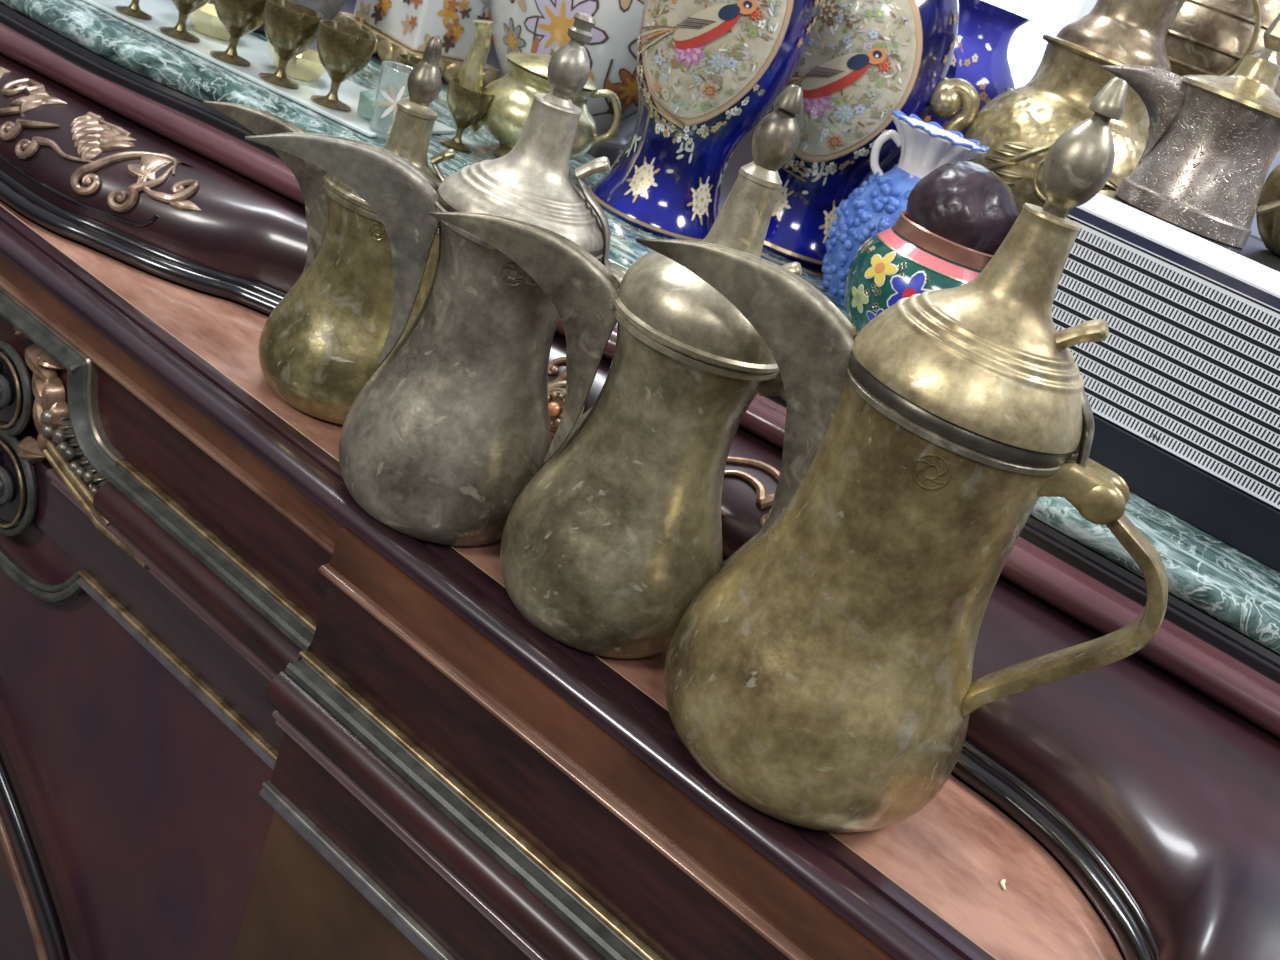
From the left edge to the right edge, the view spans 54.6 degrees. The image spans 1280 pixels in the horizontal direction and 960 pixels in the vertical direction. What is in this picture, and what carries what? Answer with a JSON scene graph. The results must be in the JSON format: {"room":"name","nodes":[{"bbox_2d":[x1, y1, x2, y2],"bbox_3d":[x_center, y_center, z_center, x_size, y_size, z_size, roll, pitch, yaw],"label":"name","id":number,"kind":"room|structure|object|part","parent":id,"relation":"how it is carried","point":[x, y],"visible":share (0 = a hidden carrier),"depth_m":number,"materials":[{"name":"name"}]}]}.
{"room":"second-hand shop","nodes":[
{"label":"second-hand shop","id":0,"kind":"room"},
{"bbox_2d":[1251,0,1279,237],"bbox_3d":[0.629,-0.528,1.405,5.500,2.350,0.050,33,27,25],"label":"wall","id":1,"kind":"structure","parent":0,"point":[1276,161],"depth_m":1.37,"materials":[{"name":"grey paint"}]},
{"bbox_2d":[743,114,1262,241],"bbox_3d":[0.377,0.059,1.648,5.500,0.985,0.029,33,27,25],"label":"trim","id":2,"kind":"structure","parent":1,"relation":"attached to","point":[749,136],"depth_m":1.68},
{"bbox_2d":[983,0,1096,87],"bbox_3d":[0.519,-0.783,1.405,0.230,0.720,0.040,33,27,25],"label":"window","id":3,"kind":"structure","parent":1,"relation":"in","point":[1027,46],"depth_m":1.50,"materials":[{"name":"white"}]},
{"bbox_3d":[-0.746,0.774,0.494,5.500,0.050,3.700,33,27,25],"label":"floor","id":4,"kind":"structure","parent":0,"visible":0},
{"bbox_2d":[0,201,1122,959],"bbox_3d":[-0.157,0.326,0.930,1.670,0.750,0.382,33,27,25],"label":"sideboard","id":5,"kind":"object","parent":4,"relation":"on","point":[247,713],"visible":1,"depth_m":0.71,"materials":[{"name":"brown wood"}]},
{"bbox_3d":[-0.483,0.260,0.943,0.247,0.203,0.010,33,27,25],"label":"arch moulding","id":6,"kind":"part","parent":5,"relation":"part of","materials":[{"name":"black wood"}]},
{"bbox_3d":[-0.349,0.015,0.796,0.116,0.030,0.007,33,26,24],"label":"gilt rod","id":7,"kind":"part","parent":5,"relation":"part of","materials":[{"name":"gold metal"}]},
{"bbox_3d":[-0.559,0.108,0.987,0.798,0.310,0.006,33,27,25],"label":"plum panel","id":8,"kind":"part","parent":5,"relation":"part of","materials":[{"name":"purple wood"}]},
{"bbox_3d":[-0.459,-0.157,0.853,0.798,0.005,0.020,33,27,25],"label":"bead moulding","id":9,"kind":"part","parent":5,"relation":"part of","materials":[{"name":"brown wood"}]},
{"bbox_3d":[-0.261,0.058,0.747,0.193,0.026,0.030,33,27,25],"label":"red moulding","id":10,"kind":"part","parent":5,"relation":"part of","materials":[{"name":"brown wood"}]},
{"bbox_2d":[203,36,455,424],"bbox_3d":[-0.164,-0.148,0.720,0.164,0.226,0.108,-3,34,-44],"label":"coffee pot","id":11,"kind":"object","parent":5,"relation":"on","point":[318,348],"visible":0.6,"depth_m":0.71,"materials":[{"name":"gold metal"}]},
{"bbox_3d":[-0.217,-0.160,0.709,0.080,0.099,0.023,12,26,-20],"label":"spout","id":12,"kind":"part","parent":11,"relation":"part of","materials":[{"name":"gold metal"}]},
{"bbox_3d":[-0.134,-0.189,0.713,0.084,0.058,0.084,12,26,-20],"label":"lid","id":13,"kind":"part","parent":11,"relation":"part of","materials":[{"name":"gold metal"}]},
{"bbox_3d":[-0.114,-0.186,0.715,0.013,0.012,0.010,17,24,-10],"label":"thumb lever","id":14,"kind":"part","parent":11,"relation":"part of","materials":[{"name":"gold metal"}]},
{"bbox_3d":[0.066,0.532,0.630,0.872,0.295,0.016,33,27,25],"label":"brown panel","id":15,"kind":"part","parent":5,"relation":"part of","materials":[{"name":"brown wood"}]},
{"bbox_3d":[0.131,0.333,0.514,0.874,0.026,0.030,33,27,25],"label":"red moulding","id":16,"kind":"part","parent":5,"relation":"part of","materials":[{"name":"brown wood"}]},
{"bbox_2d":[245,12,627,545],"bbox_3d":[-0.090,-0.106,0.631,0.214,0.275,0.115,4,29,-33],"label":"coffee pot","id":17,"kind":"object","parent":5,"relation":"on","point":[440,444],"visible":0.88,"depth_m":0.63,"materials":[{"name":"grey metal"}]},
{"bbox_3d":[-0.157,-0.117,0.623,0.098,0.111,0.023,14,25,-16],"label":"spout","id":18,"kind":"part","parent":17,"relation":"part of","materials":[{"name":"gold metal"}]},
{"bbox_3d":[-0.050,-0.158,0.617,0.090,0.068,0.090,14,25,-16],"label":"lid","id":19,"kind":"part","parent":17,"relation":"part of","materials":[{"name":"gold metal"}]},
{"bbox_3d":[-0.023,-0.055,0.662,0.063,0.119,0.018,19,24,-5],"label":"handle","id":20,"kind":"part","parent":17,"relation":"part of","materials":[{"name":"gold metal"}]},
{"bbox_3d":[-0.024,-0.155,0.617,0.016,0.015,0.012,19,24,-5],"label":"thumb lever","id":21,"kind":"part","parent":17,"relation":"part of","materials":[{"name":"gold metal"}]},
{"bbox_3d":[0.162,0.265,0.489,0.874,0.005,0.020,33,27,25],"label":"bead moulding","id":22,"kind":"part","parent":5,"relation":"part of","materials":[{"name":"brown wood"}]},
{"bbox_2d":[429,84,803,658],"bbox_3d":[0.001,-0.056,0.591,0.214,0.283,0.113,10,26,-24],"label":"coffee pot","id":23,"kind":"object","parent":5,"relation":"on","point":[605,550],"visible":0.77,"depth_m":0.59,"materials":[{"name":"gold metal"}]},
{"bbox_3d":[-0.066,-0.069,0.597,0.098,0.112,0.023,19,24,-6],"label":"spout","id":24,"kind":"part","parent":23,"relation":"part of","materials":[{"name":"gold metal"}]},
{"bbox_3d":[0.043,-0.106,0.574,0.089,0.082,0.089,19,24,-6],"label":"lid","id":25,"kind":"part","parent":23,"relation":"part of","materials":[{"name":"gold metal"}]},
{"bbox_3d":[0.065,0.008,0.611,0.063,0.125,0.018,24,24,5],"label":"handle","id":26,"kind":"part","parent":23,"relation":"part of","materials":[{"name":"gold metal"}]},
{"bbox_3d":[0.066,-0.095,0.573,0.016,0.015,0.012,24,24,5],"label":"thumb lever","id":27,"kind":"part","parent":23,"relation":"part of","materials":[{"name":"gold metal"}]},
{"bbox_2d":[0,0,1279,959],"bbox_3d":[0.161,-0.092,1.004,1.670,0.118,0.888,33,27,25],"label":"base cabinet","id":28,"kind":"object","parent":5,"relation":"on","point":[1150,776],"visible":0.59,"depth_m":0.70,"materials":[{"name":"brown wood"}]},
{"bbox_3d":[-0.512,-0.278,0.908,0.450,0.016,0.029,31,26,21],"label":"panel moulding","id":29,"kind":"part","parent":28,"relation":"part of","materials":[{"name":"black wood"}]},
{"bbox_2d":[82,0,455,136],"bbox_3d":[-0.299,-0.329,0.973,0.300,0.003,0.120,28,25,14],"label":"tray","id":30,"kind":"object","parent":28,"relation":"on","point":[164,13],"visible":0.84,"depth_m":0.95,"materials":[{"name":"white"}]},
{"bbox_2d":[115,0,151,18],"bbox_3d":[-0.383,-0.381,0.947,0.037,0.050,0.037,33,27,25],"label":"goblet","id":31,"kind":"object","parent":30,"relation":"on","point":[133,9],"visible":1,"depth_m":0.95,"materials":[{"name":"gold metal"}]},
{"bbox_2d":[159,0,209,41],"bbox_3d":[-0.342,-0.363,0.935,0.041,0.055,0.041,33,27,25],"label":"goblet","id":32,"kind":"object","parent":30,"relation":"on","point":[185,7],"visible":1,"depth_m":0.94,"materials":[{"name":"gold metal"}]},
{"bbox_3d":[-0.348,-0.346,0.942,0.030,0.017,0.030,33,27,25],"label":"stem","id":33,"kind":"part","parent":32,"relation":"part of","materials":[{"name":"gold metal"}]},
{"bbox_2d":[172,0,209,14],"bbox_3d":[-0.339,-0.370,0.931,0.041,0.038,0.041,33,27,25],"label":"cup","id":34,"kind":"object","parent":32,"relation":"on","point":[185,7],"depth_m":0.93,"materials":[{"name":"gold metal"}]},
{"bbox_2d":[189,3,229,39],"bbox_3d":[-0.338,-0.364,0.987,0.048,0.018,0.048,3,30,-36],"label":"dish","id":35,"kind":"object","parent":30,"relation":"on","point":[205,20],"visible":0.49,"depth_m":0.97,"materials":[{"name":"yellow ceramic"}]},
{"bbox_2d":[210,0,265,65],"bbox_3d":[-0.299,-0.340,0.923,0.041,0.055,0.041,33,27,25],"label":"goblet","id":36,"kind":"object","parent":30,"relation":"on","point":[239,18],"visible":0.95,"depth_m":0.91,"materials":[{"name":"gold metal"}]},
{"bbox_3d":[-0.306,-0.324,0.931,0.030,0.017,0.030,33,27,25],"label":"stem","id":37,"kind":"part","parent":36,"relation":"part of","materials":[{"name":"gold metal"}]},
{"bbox_2d":[214,0,265,38],"bbox_3d":[-0.297,-0.347,0.920,0.041,0.038,0.041,33,27,25],"label":"cup","id":38,"kind":"object","parent":36,"relation":"on","point":[239,18],"depth_m":0.91,"materials":[{"name":"gold metal"}]},
{"bbox_2d":[259,0,322,87],"bbox_3d":[-0.260,-0.321,0.914,0.041,0.055,0.041,33,27,25],"label":"goblet","id":39,"kind":"object","parent":30,"relation":"on","point":[291,28],"visible":0.99,"depth_m":0.90,"materials":[{"name":"gold metal"}]},
{"bbox_3d":[-0.267,-0.305,0.922,0.030,0.017,0.030,33,27,25],"label":"stem","id":40,"kind":"part","parent":39,"relation":"part of","materials":[{"name":"gold metal"}]},
{"bbox_2d":[263,0,322,60],"bbox_3d":[-0.258,-0.328,0.911,0.041,0.038,0.041,33,27,25],"label":"cup","id":41,"kind":"object","parent":39,"relation":"on","point":[291,28],"depth_m":0.90,"materials":[{"name":"gold metal"}]},
{"bbox_2d":[267,40,326,81],"bbox_3d":[-0.265,-0.323,0.961,0.048,0.018,0.048,3,30,-36],"label":"dish","id":42,"kind":"object","parent":30,"relation":"on","point":[307,66],"visible":0.61,"depth_m":0.95,"materials":[{"name":"yellow ceramic"}]},
{"bbox_2d":[311,20,375,110],"bbox_3d":[-0.220,-0.302,0.909,0.041,0.055,0.041,33,27,25],"label":"goblet","id":43,"kind":"object","parent":30,"relation":"on","point":[344,50],"visible":1,"depth_m":0.89,"materials":[{"name":"gold metal"}]},
{"bbox_3d":[-0.227,-0.286,0.916,0.030,0.017,0.030,33,27,25],"label":"stem","id":44,"kind":"part","parent":43,"relation":"part of","materials":[{"name":"gold metal"}]},
{"bbox_2d":[317,20,375,82],"bbox_3d":[-0.217,-0.309,0.905,0.041,0.038,0.041,33,27,25],"label":"cup","id":45,"kind":"object","parent":43,"relation":"on","point":[344,50],"depth_m":0.89,"materials":[{"name":"gold metal"}]},
{"bbox_2d":[357,89,375,120],"bbox_3d":[-0.194,-0.277,0.918,0.030,0.028,0.029,33,27,25],"label":"block","id":46,"kind":"object","parent":30,"relation":"on","point":[366,98],"visible":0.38,"depth_m":0.91,"materials":[{"name":"green"}]},
{"bbox_2d":[369,61,412,140],"bbox_3d":[-0.176,-0.272,0.894,0.033,0.050,0.033,33,27,25],"label":"glass","id":47,"kind":"object","parent":30,"relation":"on","point":[392,88],"visible":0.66,"depth_m":0.88,"materials":[{"name":"white"}]},
{"bbox_2d":[377,83,408,133],"bbox_3d":[-0.174,-0.265,0.883,0.026,0.037,0.007,14,25,-16],"label":"flower","id":48,"kind":"object","parent":47,"relation":"on","point":[388,94],"depth_m":0.88,"materials":[{"name":"white paint"}]},
{"bbox_2d":[396,54,441,73],"bbox_3d":[-0.176,-0.299,0.958,0.035,0.047,0.035,33,27,25],"label":"goblet","id":49,"kind":"object","parent":30,"relation":"on","point":[412,61],"visible":0.12,"depth_m":0.95,"materials":[{"name":"gold metal"}]},
{"bbox_2d":[208,0,346,32],"bbox_3d":[-0.335,-0.441,1.089,0.157,0.075,0.157,33,27,25],"label":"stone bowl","id":50,"kind":"object","parent":28,"relation":"on","point":[329,9],"visible":0.1,"depth_m":1.07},
{"bbox_2d":[334,0,500,86],"bbox_3d":[-0.194,-0.460,1.164,0.126,0.141,0.116,37,28,31],"label":"vase","id":51,"kind":"object","parent":28,"relation":"on","point":[406,27],"visible":0.62,"depth_m":1.14,"materials":[{"name":"grey ceramic"}]},
{"bbox_3d":[-0.191,-0.469,1.160,0.100,0.118,0.090,37,28,31],"label":"pot","id":52,"kind":"part","parent":51,"relation":"part of","materials":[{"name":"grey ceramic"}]},
{"bbox_2d":[440,78,493,151],"bbox_3d":[-0.134,-0.277,0.945,0.035,0.047,0.035,33,27,25],"label":"goblet","id":53,"kind":"object","parent":28,"relation":"on","point":[467,107],"visible":1,"depth_m":0.93,"materials":[{"name":"gold metal"}]},
{"bbox_3d":[-0.140,-0.263,0.952,0.025,0.014,0.025,33,27,25],"label":"stem","id":54,"kind":"part","parent":53,"relation":"part of","materials":[{"name":"gold metal"}]},
{"bbox_2d":[446,78,493,128],"bbox_3d":[-0.132,-0.283,0.942,0.035,0.032,0.035,33,27,25],"label":"cup","id":55,"kind":"object","parent":53,"relation":"on","point":[467,107],"depth_m":0.93,"materials":[{"name":"gold metal"}]},
{"bbox_2d":[458,20,621,159],"bbox_3d":[-0.079,-0.293,0.967,0.101,0.094,0.096,32,26,23],"label":"teapot","id":56,"kind":"object","parent":28,"relation":"on","point":[506,116],"visible":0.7,"depth_m":0.94,"materials":[{"name":"gold metal"}]},
{"bbox_3d":[-0.121,-0.309,0.952,0.037,0.084,0.031,15,25,-15],"label":"spout","id":57,"kind":"part","parent":56,"relation":"part of","materials":[{"name":"gold metal"}]},
{"bbox_3d":[-0.065,-0.322,0.952,0.074,0.020,0.074,15,25,-15],"label":"lid","id":58,"kind":"part","parent":56,"relation":"part of","materials":[{"name":"gold metal"}]},
{"bbox_3d":[-0.030,-0.284,0.977,0.030,0.046,0.006,15,25,-15],"label":"handle","id":59,"kind":"part","parent":56,"relation":"part of","materials":[{"name":"gold metal"}]},
{"bbox_2d":[491,0,644,143],"bbox_3d":[-0.022,-0.474,1.164,0.224,0.280,0.225,33,27,25],"label":"floral vase","id":60,"kind":"object","parent":28,"relation":"on","point":[526,26],"visible":0.39,"depth_m":1.10,"materials":[{"name":"grey ceramic"}]},
{"bbox_2d":[590,0,822,241],"bbox_3d":[0.062,-0.337,0.913,0.126,0.306,0.129,33,27,25],"label":"vase","id":61,"kind":"object","parent":28,"relation":"on","point":[709,71],"visible":0.98,"depth_m":0.90,"materials":[{"name":"ceramic"}]},
{"bbox_2d":[763,0,958,267],"bbox_3d":[0.173,-0.330,1.006,0.139,0.294,0.142,33,27,25],"label":"vase","id":62,"kind":"object","parent":28,"relation":"on","point":[862,61],"visible":0.63,"depth_m":0.96,"materials":[{"name":"ceramic"}]},
{"bbox_2d":[822,110,988,303],"bbox_3d":[0.197,-0.198,0.938,0.095,0.141,0.096,33,27,25],"label":"vase","id":63,"kind":"object","parent":28,"relation":"on","point":[874,207],"visible":0.51,"depth_m":0.91,"materials":[{"name":"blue ceramic"}]},
{"bbox_3d":[0.182,-0.243,0.926,0.021,0.038,0.006,24,24,6],"label":"handle","id":64,"kind":"part","parent":63,"relation":"part of","materials":[{"name":"white ceramic"}]},
{"bbox_2d":[844,210,992,332],"bbox_3d":[0.192,-0.123,0.836,0.110,0.092,0.110,33,27,25],"label":"jar","id":65,"kind":"object","parent":28,"relation":"on","point":[905,259],"visible":0.32,"depth_m":0.79,"materials":[{"name":"multicoloured ceramic"}]},
{"bbox_2d":[905,161,1018,254],"bbox_3d":[0.211,-0.172,0.814,0.073,0.070,0.073,28,25,15],"label":"ball","id":66,"kind":"object","parent":65,"relation":"in","point":[964,203],"visible":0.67,"depth_m":0.79,"materials":[{"name":"purple ceramic"}]},
{"bbox_2d":[882,37,962,172],"bbox_3d":[0.215,-0.355,1.145,0.138,0.252,0.138,3,30,-36],"label":"vase","id":67,"kind":"object","parent":28,"relation":"on","point":[931,117],"visible":0.12,"depth_m":1.11,"materials":[{"name":"blue ceramic"}]},
{"bbox_2d":[929,77,979,131],"bbox_3d":[0.227,-0.239,1.008,0.048,0.174,0.048,33,27,25],"label":"handle","id":68,"kind":"object","parent":28,"relation":"on","point":[948,96],"visible":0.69,"depth_m":0.97,"materials":[{"name":"gold metal"}]},
{"bbox_2d":[937,0,1030,135],"bbox_3d":[0.304,-0.363,1.256,0.130,0.235,0.130,33,27,25],"label":"vase","id":69,"kind":"object","parent":28,"relation":"on","point":[986,30],"visible":0.22,"depth_m":1.19,"materials":[{"name":"blue ceramic"}]},
{"bbox_2d":[963,0,1185,218],"bbox_3d":[0.337,-0.263,0.980,0.156,0.310,0.159,33,27,25],"label":"urn","id":70,"kind":"object","parent":28,"relation":"on","point":[1020,125],"visible":0.4,"depth_m":0.92,"materials":[{"name":"gold metal"}]},
{"bbox_2d":[1052,190,1279,571],"bbox_3d":[0.447,-0.029,0.775,0.400,0.152,0.187,33,27,25],"label":"radio","id":71,"kind":"object","parent":28,"relation":"on","point":[1182,390],"visible":0.77,"depth_m":0.74,"materials":[{"name":"silver plastic"}]},
{"bbox_2d":[1102,13,1279,247],"bbox_3d":[0.351,-0.223,0.746,0.130,0.138,0.084,12,25,-20],"label":"coffee pot","id":72,"kind":"object","parent":71,"relation":"on","point":[1213,141],"visible":1,"depth_m":0.74,"materials":[{"name":"metal"}]},
{"bbox_3d":[0.301,-0.229,0.764,0.053,0.055,0.018,25,24,7],"label":"spout","id":73,"kind":"part","parent":72,"relation":"part of","materials":[{"name":"metal"}]},
{"bbox_3d":[0.366,-0.237,0.741,0.078,0.028,0.078,25,24,7],"label":"lid","id":74,"kind":"part","parent":72,"relation":"part of","materials":[{"name":"gold metal"}]},
{"bbox_3d":[0.396,-0.183,0.752,0.031,0.055,0.006,25,24,7],"label":"handle","id":75,"kind":"part","parent":72,"relation":"part of","materials":[{"name":"gold metal"}]},
{"bbox_2d":[1256,164,1279,255],"bbox_3d":[0.448,-0.182,0.797,0.086,0.092,0.086,33,27,25],"label":"bowl","id":76,"kind":"object","parent":71,"relation":"on","point":[1268,225],"visible":0.89,"depth_m":0.80,"materials":[{"name":"gold metal"}]},
{"bbox_2d":[1148,0,1279,132],"bbox_3d":[0.458,-0.280,1.100,0.164,0.323,0.181,25,24,9],"label":"brass pot","id":77,"kind":"object","parent":28,"relation":"on","point":[1206,37],"visible":0.16,"depth_m":1.00,"materials":[{"name":"gold metal"}]},
{"bbox_3d":[0.444,-0.363,0.989,0.094,0.100,0.020,28,25,14],"label":"ring handle","id":78,"kind":"part","parent":77,"relation":"part of","materials":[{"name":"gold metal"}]},
{"bbox_2d":[636,77,1167,831],"bbox_3d":[0.104,-0.015,0.527,0.242,0.333,0.140,15,25,-14],"label":"coffee pot","id":79,"kind":"object","parent":5,"relation":"on","point":[821,677],"visible":1,"depth_m":0.51,"materials":[{"name":"gold metal"}]},
{"bbox_3d":[0.030,-0.035,0.547,0.109,0.132,0.023,24,24,5],"label":"spout","id":80,"kind":"part","parent":79,"relation":"part of","materials":[{"name":"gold metal"}]},
{"bbox_3d":[0.149,-0.071,0.503,0.102,0.080,0.102,24,24,5],"label":"lid","id":81,"kind":"part","parent":79,"relation":"part of","materials":[{"name":"gold metal"}]},
{"bbox_3d":[0.175,0.058,0.526,0.075,0.130,0.022,29,25,17],"label":"handle","id":82,"kind":"part","parent":79,"relation":"part of","materials":[{"name":"gold metal"}]},
{"bbox_3d":[0.175,-0.058,0.493,0.020,0.018,0.014,29,25,17],"label":"thumb lever","id":83,"kind":"part","parent":79,"relation":"part of","materials":[{"name":"gold metal"}]},
{"bbox_2d":[1000,879,1005,889],"bbox_3d":[0.167,0.185,0.569,0.003,0.002,0.007,24,24,6],"label":"grain","id":84,"kind":"object","parent":5,"relation":"on","point":[1002,882],"visible":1,"depth_m":0.57,"materials":[{"name":"beige food"}]}
]}

